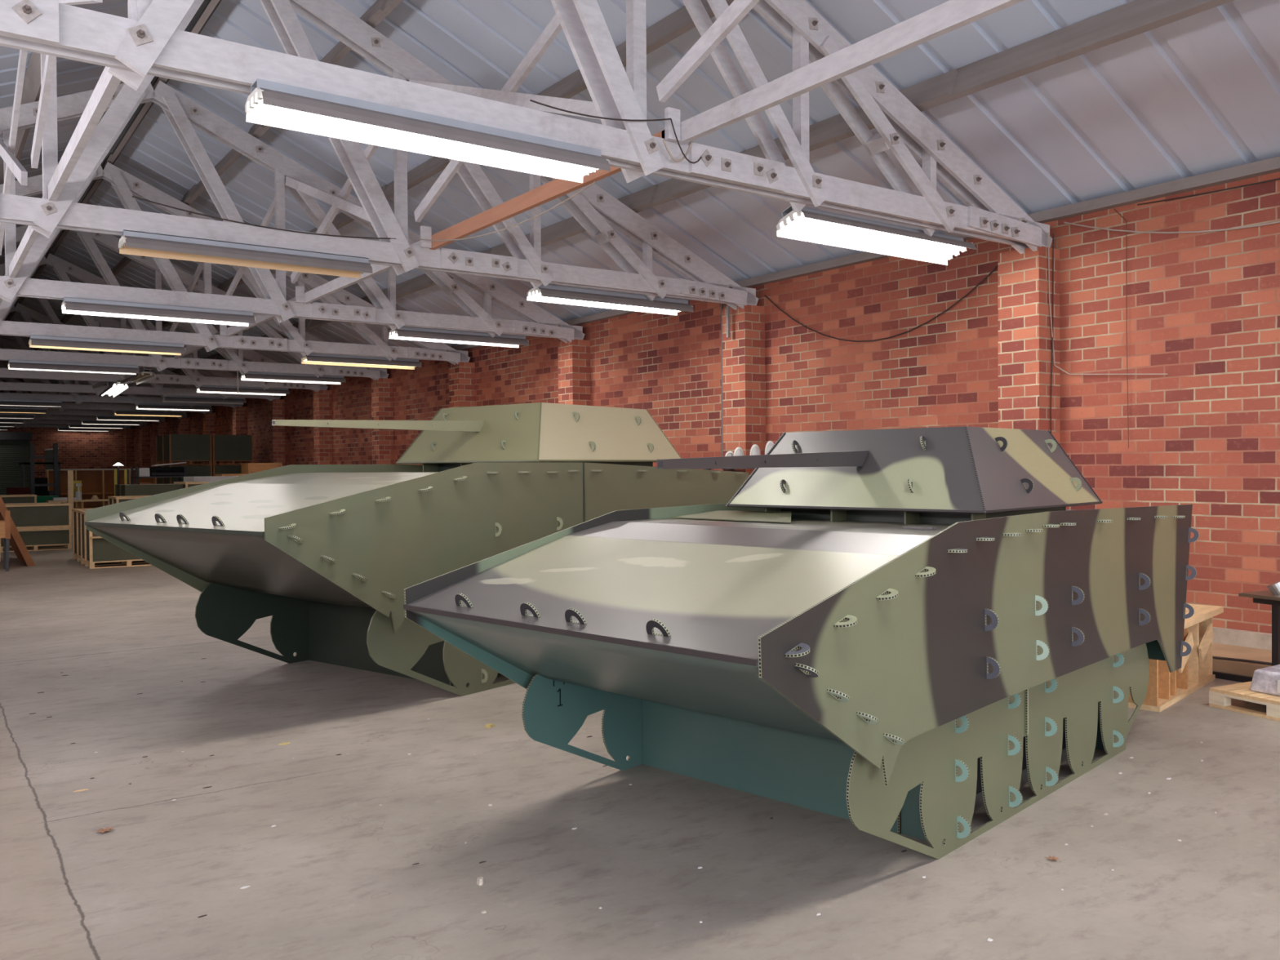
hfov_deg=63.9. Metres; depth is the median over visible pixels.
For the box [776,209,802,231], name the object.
socket
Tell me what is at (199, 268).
brace
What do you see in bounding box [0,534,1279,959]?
floor
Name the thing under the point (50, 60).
brace
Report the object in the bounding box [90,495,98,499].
plastic bag
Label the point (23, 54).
brace
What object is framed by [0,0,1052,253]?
roof truss
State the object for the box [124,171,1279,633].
wall
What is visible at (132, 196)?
cable
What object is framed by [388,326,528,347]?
strip light
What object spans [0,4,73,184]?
roof purlin
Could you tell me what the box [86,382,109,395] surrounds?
brace
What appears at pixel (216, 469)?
crate
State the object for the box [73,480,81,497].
box
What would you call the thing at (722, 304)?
conduit
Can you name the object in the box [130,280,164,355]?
brace
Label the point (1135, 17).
roof purlin
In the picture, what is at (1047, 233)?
cable
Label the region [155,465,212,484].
crate
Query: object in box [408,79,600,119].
brace
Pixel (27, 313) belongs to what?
roof truss
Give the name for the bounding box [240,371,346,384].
strip light
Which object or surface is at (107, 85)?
brace
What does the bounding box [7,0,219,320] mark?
roof purlin
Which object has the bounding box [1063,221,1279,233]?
cable
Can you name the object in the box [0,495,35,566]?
plywood sheet
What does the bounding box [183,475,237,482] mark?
crate
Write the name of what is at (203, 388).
strip light
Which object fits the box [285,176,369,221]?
brace
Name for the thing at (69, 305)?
strip light
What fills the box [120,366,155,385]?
strip light
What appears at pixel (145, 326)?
brace
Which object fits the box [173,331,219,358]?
brace
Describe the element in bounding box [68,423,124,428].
strip light
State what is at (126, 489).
crate
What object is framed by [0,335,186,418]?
roof truss
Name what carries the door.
in the wall at (77, 449)
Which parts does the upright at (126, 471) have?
post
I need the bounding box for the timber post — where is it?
[66,470,73,534]
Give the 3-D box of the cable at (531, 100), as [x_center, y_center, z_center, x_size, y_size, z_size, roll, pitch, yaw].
[-0.141,-2.619,7.642,1.506,0.311,0.024,-1,1,-33]
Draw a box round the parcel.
[1249,664,1279,696]
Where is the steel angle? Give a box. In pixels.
[1212,671,1253,682]
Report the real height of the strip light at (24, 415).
0.210 m
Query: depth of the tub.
33.64 m
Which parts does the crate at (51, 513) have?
frame, corner post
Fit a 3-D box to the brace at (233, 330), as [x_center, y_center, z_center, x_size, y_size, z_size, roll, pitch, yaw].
[-6.527,-2.783,17.642,0.060,0.150,4.830,-1,1,-35]
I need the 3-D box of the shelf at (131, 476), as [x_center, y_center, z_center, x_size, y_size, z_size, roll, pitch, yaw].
[-14.878,-0.096,31.697,1.420,0.040,0.900,-1,1,-35]
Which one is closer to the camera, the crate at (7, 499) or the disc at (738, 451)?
the disc at (738, 451)
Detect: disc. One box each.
[724,451,733,456]
[733,446,743,456]
[750,444,760,455]
[764,440,773,454]
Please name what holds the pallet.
on the floor
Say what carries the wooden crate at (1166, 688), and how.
on the floor
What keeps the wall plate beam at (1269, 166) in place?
attached to the wall at (1203, 308)
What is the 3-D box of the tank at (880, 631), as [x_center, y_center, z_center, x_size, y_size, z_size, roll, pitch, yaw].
[1.408,0.724,6.280,2.326,2.068,5.147,0,1,44]
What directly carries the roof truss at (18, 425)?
attached to the wall at (1203, 308)
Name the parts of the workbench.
leg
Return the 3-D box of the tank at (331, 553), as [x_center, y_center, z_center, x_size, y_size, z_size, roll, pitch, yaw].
[-1.614,0.497,10.001,2.637,2.468,6.152,0,1,37]
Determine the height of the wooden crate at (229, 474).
0.520 m
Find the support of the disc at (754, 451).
on the storage rack at (732, 469)
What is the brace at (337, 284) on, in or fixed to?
attached to the roof truss at (594, 209)
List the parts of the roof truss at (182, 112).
bolt plate, post, bolt plate, bolt plate, bolt plate, post, bolt plate, bolt plate, bolt plate, bolt plate, splice plate, bolt plate, bolt plate, post, bolt plate, bolt plate, post, bolt plate, bolt plate, bolt plate, bolt plate, bolt plate, bolt plate, heel plate, bolt plate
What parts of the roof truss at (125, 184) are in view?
bolt plate, bolt plate, post, bolt plate, bolt plate, bolt plate, splice plate, bolt plate, bolt plate, post, bolt plate, bolt plate, bolt plate, post, bolt plate, bolt plate, bolt plate, bolt plate, heel plate, bolt plate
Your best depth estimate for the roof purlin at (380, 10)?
14.90 m
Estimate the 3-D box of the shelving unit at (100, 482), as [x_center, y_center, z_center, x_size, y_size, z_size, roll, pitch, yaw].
[-21.907,0.502,41.827,4.040,1.920,0.550,-1,1,-35]
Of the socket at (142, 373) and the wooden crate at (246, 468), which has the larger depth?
the wooden crate at (246, 468)
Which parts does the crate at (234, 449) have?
corner post, green panel, corner post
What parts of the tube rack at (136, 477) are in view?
post, post, post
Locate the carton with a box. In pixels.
[137,467,150,476]
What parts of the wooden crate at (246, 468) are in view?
corner post, lid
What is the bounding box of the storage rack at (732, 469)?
[654,466,755,471]
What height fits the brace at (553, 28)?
1.653 m
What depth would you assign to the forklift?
37.20 m
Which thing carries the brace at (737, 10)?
attached to the roof truss
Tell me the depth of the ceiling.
11.29 m
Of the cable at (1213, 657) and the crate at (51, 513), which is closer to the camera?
the cable at (1213, 657)
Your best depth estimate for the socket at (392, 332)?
16.84 m
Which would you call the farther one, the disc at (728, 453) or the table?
the disc at (728, 453)
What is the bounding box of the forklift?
[18,443,60,497]
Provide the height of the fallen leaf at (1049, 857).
0.012 m
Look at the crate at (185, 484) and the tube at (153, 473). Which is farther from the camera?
the tube at (153, 473)
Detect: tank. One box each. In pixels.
[84,402,748,696]
[403,426,1199,858]
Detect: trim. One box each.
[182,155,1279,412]
[1212,626,1271,650]
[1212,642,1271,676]
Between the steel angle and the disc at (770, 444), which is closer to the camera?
the steel angle
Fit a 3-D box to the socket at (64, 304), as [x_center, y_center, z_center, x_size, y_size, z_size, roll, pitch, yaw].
[-7.728,-2.342,13.752,0.024,0.077,0.318,-1,1,-35]
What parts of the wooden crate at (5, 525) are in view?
leg, leg, corner post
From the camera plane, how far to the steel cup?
8.00 m
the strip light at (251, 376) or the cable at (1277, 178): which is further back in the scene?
the strip light at (251, 376)
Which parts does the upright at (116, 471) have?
post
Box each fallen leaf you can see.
[97,826,113,832]
[278,742,290,745]
[484,723,494,728]
[1046,855,1058,861]
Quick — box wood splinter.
[73,788,88,791]
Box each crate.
[0,494,36,503]
[0,511,10,571]
[0,524,71,552]
[4,502,71,526]
[71,508,90,561]
[79,511,152,568]
[107,495,149,505]
[115,484,182,496]
[155,434,212,465]
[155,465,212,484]
[173,481,208,488]
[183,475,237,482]
[197,435,253,464]
[212,465,241,475]
[214,473,248,475]
[240,462,282,473]
[1128,603,1223,712]
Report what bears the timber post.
on the floor
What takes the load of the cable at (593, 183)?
hanging from the roof beam at (557, 188)
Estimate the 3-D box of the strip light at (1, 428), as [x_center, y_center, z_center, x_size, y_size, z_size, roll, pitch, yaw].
[-33.818,-2.682,52.503,2.464,0.210,0.380,-1,1,-35]
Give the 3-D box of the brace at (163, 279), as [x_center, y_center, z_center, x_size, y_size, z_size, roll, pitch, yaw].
[-9.451,-3.770,21.297,0.050,1.702,4.454,-1,1,-35]
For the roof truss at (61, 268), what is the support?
attached to the wall at (1203, 308)
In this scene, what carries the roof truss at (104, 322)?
attached to the wall at (1203, 308)
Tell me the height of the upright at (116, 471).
1.880 m
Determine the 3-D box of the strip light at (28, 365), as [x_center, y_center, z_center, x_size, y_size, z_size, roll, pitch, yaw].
[-12.151,-2.428,22.068,2.464,0.185,0.380,-1,1,-35]
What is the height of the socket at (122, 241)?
0.077 m
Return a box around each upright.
[114,469,118,496]
[124,469,128,484]
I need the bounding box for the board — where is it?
[151,462,186,466]
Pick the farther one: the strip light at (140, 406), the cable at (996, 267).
the strip light at (140, 406)
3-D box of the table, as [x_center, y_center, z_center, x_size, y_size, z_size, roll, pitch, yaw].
[5.344,1.308,7.560,0.500,0.810,1.600,-1,1,-26]
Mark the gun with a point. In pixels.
(77, 494)
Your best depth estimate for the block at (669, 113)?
7.93 m
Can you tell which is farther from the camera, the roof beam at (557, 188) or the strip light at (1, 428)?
the strip light at (1, 428)
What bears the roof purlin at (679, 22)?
attached to the ceiling
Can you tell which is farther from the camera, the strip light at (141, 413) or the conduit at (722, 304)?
the strip light at (141, 413)
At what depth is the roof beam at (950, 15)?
6.57 m
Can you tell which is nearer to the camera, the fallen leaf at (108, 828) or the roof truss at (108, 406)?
the fallen leaf at (108, 828)
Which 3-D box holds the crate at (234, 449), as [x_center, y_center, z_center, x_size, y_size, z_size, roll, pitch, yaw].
[-14.152,-1.014,34.968,1.298,0.980,2.210,-1,1,-35]
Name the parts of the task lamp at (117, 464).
lamp shade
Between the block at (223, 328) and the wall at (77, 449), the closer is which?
the block at (223, 328)
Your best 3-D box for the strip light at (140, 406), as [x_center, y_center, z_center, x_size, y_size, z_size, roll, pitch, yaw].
[-16.606,-2.607,36.584,2.464,0.224,0.379,-1,1,-35]
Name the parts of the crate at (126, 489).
corner post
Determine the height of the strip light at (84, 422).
0.224 m
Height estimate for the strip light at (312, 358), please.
0.224 m
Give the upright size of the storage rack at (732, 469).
1.700 m
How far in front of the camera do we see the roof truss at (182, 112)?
15.29 m
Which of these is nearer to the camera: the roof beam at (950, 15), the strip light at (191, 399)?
the roof beam at (950, 15)
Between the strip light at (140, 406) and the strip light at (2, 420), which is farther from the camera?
the strip light at (2, 420)
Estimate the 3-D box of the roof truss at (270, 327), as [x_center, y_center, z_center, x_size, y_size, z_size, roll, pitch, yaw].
[-12.276,-4.032,22.103,14.264,3.324,0.347,-1,1,-35]
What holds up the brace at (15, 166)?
attached to the roof truss at (182, 112)
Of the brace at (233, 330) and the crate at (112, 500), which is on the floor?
the crate at (112, 500)
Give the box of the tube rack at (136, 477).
[130,466,186,484]
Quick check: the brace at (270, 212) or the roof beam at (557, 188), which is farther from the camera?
the brace at (270, 212)
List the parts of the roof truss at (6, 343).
splice plate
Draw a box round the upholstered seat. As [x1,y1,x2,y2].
[6,487,30,494]
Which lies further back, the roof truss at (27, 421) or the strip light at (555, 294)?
the roof truss at (27, 421)
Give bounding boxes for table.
[1238,590,1279,666]
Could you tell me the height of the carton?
0.260 m
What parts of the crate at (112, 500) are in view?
green panel, frame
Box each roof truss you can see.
[0,0,758,310]
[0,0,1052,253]
[0,80,585,342]
[0,162,470,364]
[0,225,388,380]
[0,253,328,391]
[0,296,280,400]
[0,302,243,408]
[0,320,213,413]
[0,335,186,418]
[0,360,165,422]
[0,364,146,426]
[0,377,131,429]
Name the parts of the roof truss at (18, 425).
splice plate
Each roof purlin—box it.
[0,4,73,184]
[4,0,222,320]
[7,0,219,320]
[32,0,403,350]
[57,0,733,384]
[97,80,124,124]
[118,0,1233,395]
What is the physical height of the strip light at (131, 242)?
0.185 m
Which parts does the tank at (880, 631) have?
track panel, panel, nose panel, deck panel, cross panel, turret panel, panel, track panel, turret panel, cross panel, panel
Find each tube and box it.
[150,466,183,471]
[151,471,183,476]
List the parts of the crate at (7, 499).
frame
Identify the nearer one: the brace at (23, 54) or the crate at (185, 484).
the brace at (23, 54)
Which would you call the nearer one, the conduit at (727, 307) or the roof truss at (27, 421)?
the conduit at (727, 307)
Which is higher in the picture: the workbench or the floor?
the workbench
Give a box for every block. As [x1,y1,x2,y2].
[219,324,226,336]
[295,285,304,302]
[420,225,431,248]
[664,106,680,142]
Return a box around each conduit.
[720,303,723,471]
[726,306,729,337]
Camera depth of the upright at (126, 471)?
30.67 m
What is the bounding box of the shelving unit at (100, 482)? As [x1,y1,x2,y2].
[44,468,156,508]
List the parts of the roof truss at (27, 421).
splice plate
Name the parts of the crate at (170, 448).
corner post, corner post, corner post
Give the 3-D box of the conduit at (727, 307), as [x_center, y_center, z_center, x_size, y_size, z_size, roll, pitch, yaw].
[1.268,-2.277,14.756,0.058,0.450,0.058,-1,1,-35]
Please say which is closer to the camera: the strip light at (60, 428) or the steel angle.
the steel angle
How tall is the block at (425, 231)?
0.240 m
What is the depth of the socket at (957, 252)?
10.70 m
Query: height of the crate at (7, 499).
1.163 m
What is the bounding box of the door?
[0,431,31,494]
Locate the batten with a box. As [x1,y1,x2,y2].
[92,381,106,388]
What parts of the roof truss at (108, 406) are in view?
post, splice plate, heel plate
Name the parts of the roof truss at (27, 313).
post, splice plate, heel plate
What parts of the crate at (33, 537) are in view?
green panel, rail, corner post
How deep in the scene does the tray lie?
30.48 m
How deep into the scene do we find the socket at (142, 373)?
23.75 m
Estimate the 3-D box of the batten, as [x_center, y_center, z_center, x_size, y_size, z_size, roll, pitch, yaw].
[-15.018,-2.758,28.796,0.060,0.080,4.460,-1,1,-35]
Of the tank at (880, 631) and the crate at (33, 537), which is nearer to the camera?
the tank at (880, 631)
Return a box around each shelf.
[130,475,184,477]
[654,466,755,469]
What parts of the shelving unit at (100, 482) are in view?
shelf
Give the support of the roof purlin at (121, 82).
attached to the ceiling
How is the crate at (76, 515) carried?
on the floor
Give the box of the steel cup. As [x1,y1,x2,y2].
[1266,580,1279,595]
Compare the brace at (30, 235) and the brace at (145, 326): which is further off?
the brace at (145, 326)
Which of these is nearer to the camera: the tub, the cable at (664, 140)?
the cable at (664, 140)
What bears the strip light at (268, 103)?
hanging from the roof truss at (133, 49)
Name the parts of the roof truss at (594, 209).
bolt plate, post, bolt plate, post, bolt plate, bolt plate, bolt plate, splice plate, bolt plate, bolt plate, post, bolt plate, bolt plate, bolt plate, post, bolt plate, bolt plate, bolt plate, bolt plate, bolt plate, bolt plate, heel plate, bolt plate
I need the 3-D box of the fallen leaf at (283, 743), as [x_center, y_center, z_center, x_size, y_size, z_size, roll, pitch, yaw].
[-2.394,1.773,6.905,0.081,0.008,0.040,-1,1,-14]
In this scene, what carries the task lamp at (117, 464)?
on the floor
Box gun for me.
[75,483,82,500]
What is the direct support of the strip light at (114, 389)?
hanging from the batten
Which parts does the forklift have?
guard post, guard post, mast rail, seat, seat, mast rail, guard post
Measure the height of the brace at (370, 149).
1.653 m
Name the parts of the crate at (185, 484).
frame, green panel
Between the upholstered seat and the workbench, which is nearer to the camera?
the workbench
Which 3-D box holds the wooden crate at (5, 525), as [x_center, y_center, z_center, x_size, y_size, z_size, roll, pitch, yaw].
[-12.020,1.128,19.065,0.505,1.121,0.610,-1,1,-35]
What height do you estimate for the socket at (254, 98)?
0.077 m
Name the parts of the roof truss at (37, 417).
splice plate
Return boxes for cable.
[132,195,395,239]
[417,181,595,240]
[529,99,702,164]
[662,139,693,162]
[764,265,997,342]
[1047,232,1168,374]
[1050,233,1053,432]
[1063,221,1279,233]
[1114,208,1128,448]
[1137,177,1279,204]
[1212,656,1271,665]
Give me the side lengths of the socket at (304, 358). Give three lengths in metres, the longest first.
0.318 x 0.077 x 0.024 m
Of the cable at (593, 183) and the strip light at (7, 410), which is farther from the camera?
the strip light at (7, 410)
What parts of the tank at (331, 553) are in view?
nose panel, track panel, panel, deck panel, cross panel, track panel, turret panel, panel, turret panel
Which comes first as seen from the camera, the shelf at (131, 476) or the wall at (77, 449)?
the shelf at (131, 476)
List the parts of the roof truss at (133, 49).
bolt plate, splice plate, post, bolt plate, post, bolt plate, bolt plate, bolt plate, splice plate, bolt plate, bolt plate, post, bolt plate, bolt plate, bolt plate, bolt plate, post, bolt plate, bolt plate, bolt plate, bolt plate, bolt plate, heel plate, bolt plate, bolt plate, bolt plate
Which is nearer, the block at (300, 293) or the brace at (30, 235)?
the brace at (30, 235)
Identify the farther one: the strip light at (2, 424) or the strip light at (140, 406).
the strip light at (2, 424)
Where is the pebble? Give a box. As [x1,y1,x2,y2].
[476,876,484,885]
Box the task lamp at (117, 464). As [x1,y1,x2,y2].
[112,462,122,484]
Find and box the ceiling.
[0,0,1279,404]
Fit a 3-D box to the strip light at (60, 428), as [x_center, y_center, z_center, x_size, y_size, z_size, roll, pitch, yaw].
[-30.148,-2.757,55.606,2.464,0.224,0.379,-1,1,-35]
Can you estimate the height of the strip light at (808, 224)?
0.260 m
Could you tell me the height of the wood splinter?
0.006 m
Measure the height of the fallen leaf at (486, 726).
0.020 m
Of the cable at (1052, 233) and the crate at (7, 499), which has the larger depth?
the crate at (7, 499)
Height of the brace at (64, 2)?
1.702 m
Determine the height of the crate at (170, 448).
0.980 m
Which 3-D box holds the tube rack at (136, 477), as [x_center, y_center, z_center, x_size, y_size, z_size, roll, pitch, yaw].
[-14.876,0.569,31.709,1.420,1.950,0.910,-1,1,-35]
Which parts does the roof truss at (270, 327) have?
post, bolt plate, bolt plate, bolt plate, splice plate, post, heel plate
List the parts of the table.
leg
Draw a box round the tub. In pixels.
[36,495,58,502]
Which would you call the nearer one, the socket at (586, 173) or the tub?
the socket at (586, 173)
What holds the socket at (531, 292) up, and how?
attached to the strip light at (555, 294)
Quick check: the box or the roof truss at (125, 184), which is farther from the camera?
the box
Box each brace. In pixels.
[0,49,27,255]
[0,138,27,186]
[8,191,48,278]
[31,54,56,168]
[47,0,149,201]
[58,0,102,4]
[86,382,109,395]
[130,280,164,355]
[138,355,173,371]
[139,319,151,330]
[161,273,169,287]
[168,262,203,332]
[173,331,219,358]
[225,184,287,295]
[226,297,295,336]
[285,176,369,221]
[290,144,377,283]
[302,240,420,303]
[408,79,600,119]
[413,13,562,222]
[656,0,759,102]
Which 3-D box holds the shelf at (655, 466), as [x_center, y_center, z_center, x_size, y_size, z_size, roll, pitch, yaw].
[1.129,-0.179,14.673,0.500,0.040,3.400,-1,1,-35]
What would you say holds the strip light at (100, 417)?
hanging from the roof truss at (6, 343)
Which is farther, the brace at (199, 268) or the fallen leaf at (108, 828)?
the brace at (199, 268)
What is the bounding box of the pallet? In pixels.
[1208,681,1279,721]
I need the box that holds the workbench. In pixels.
[45,498,108,508]
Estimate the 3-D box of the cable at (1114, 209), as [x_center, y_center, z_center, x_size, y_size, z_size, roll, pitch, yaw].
[4.902,-1.548,10.444,0.008,2.452,0.157,-1,1,-35]
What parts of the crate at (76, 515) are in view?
corner post, green panel, frame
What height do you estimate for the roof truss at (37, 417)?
3.324 m
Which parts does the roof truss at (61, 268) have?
post, splice plate, post, heel plate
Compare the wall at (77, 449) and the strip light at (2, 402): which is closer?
the strip light at (2, 402)
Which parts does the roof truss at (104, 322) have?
post, splice plate, post, heel plate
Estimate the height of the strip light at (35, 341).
0.185 m
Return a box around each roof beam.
[429,130,664,249]
[662,0,1024,145]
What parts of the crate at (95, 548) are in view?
corner post, frame, corner post, green panel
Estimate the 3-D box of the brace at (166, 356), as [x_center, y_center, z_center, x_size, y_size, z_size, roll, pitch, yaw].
[-11.944,-2.844,25.251,0.060,0.150,4.830,-1,1,-35]
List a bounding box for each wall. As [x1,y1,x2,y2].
[0,377,131,477]
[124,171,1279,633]
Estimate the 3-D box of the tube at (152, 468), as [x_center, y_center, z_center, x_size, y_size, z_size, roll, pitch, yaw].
[-14.559,-0.328,31.640,0.980,0.145,0.145,-1,1,-35]
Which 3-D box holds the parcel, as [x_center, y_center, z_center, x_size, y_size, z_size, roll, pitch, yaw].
[5.047,1.482,7.427,0.665,0.189,0.898,-1,1,-29]
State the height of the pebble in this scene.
0.028 m
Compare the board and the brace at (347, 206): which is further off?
the board
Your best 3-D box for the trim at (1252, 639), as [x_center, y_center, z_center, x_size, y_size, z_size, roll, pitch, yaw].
[-7.742,1.320,28.257,0.120,0.135,71.400,-1,1,-35]
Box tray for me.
[52,497,76,500]
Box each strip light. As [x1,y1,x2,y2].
[0,399,62,407]
[0,407,47,413]
[0,413,34,418]
[0,418,24,422]
[0,422,15,426]
[0,426,8,430]
[7,359,139,374]
[28,334,186,355]
[57,426,109,431]
[61,297,255,326]
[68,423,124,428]
[81,420,141,425]
[96,415,160,421]
[98,380,128,397]
[114,410,183,417]
[118,229,373,278]
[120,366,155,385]
[135,403,212,411]
[162,395,246,404]
[196,385,289,395]
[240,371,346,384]
[244,78,610,182]
[301,353,421,369]
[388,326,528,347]
[526,284,693,315]
[776,205,976,265]
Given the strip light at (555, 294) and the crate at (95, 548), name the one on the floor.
the crate at (95, 548)
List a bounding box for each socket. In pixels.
[61,301,66,309]
[118,235,126,248]
[140,371,153,375]
[244,87,263,113]
[301,355,306,361]
[388,329,397,335]
[527,288,540,296]
[583,159,608,176]
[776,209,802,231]
[947,242,973,260]
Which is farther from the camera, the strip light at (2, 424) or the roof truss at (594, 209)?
the strip light at (2, 424)
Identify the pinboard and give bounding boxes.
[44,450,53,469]

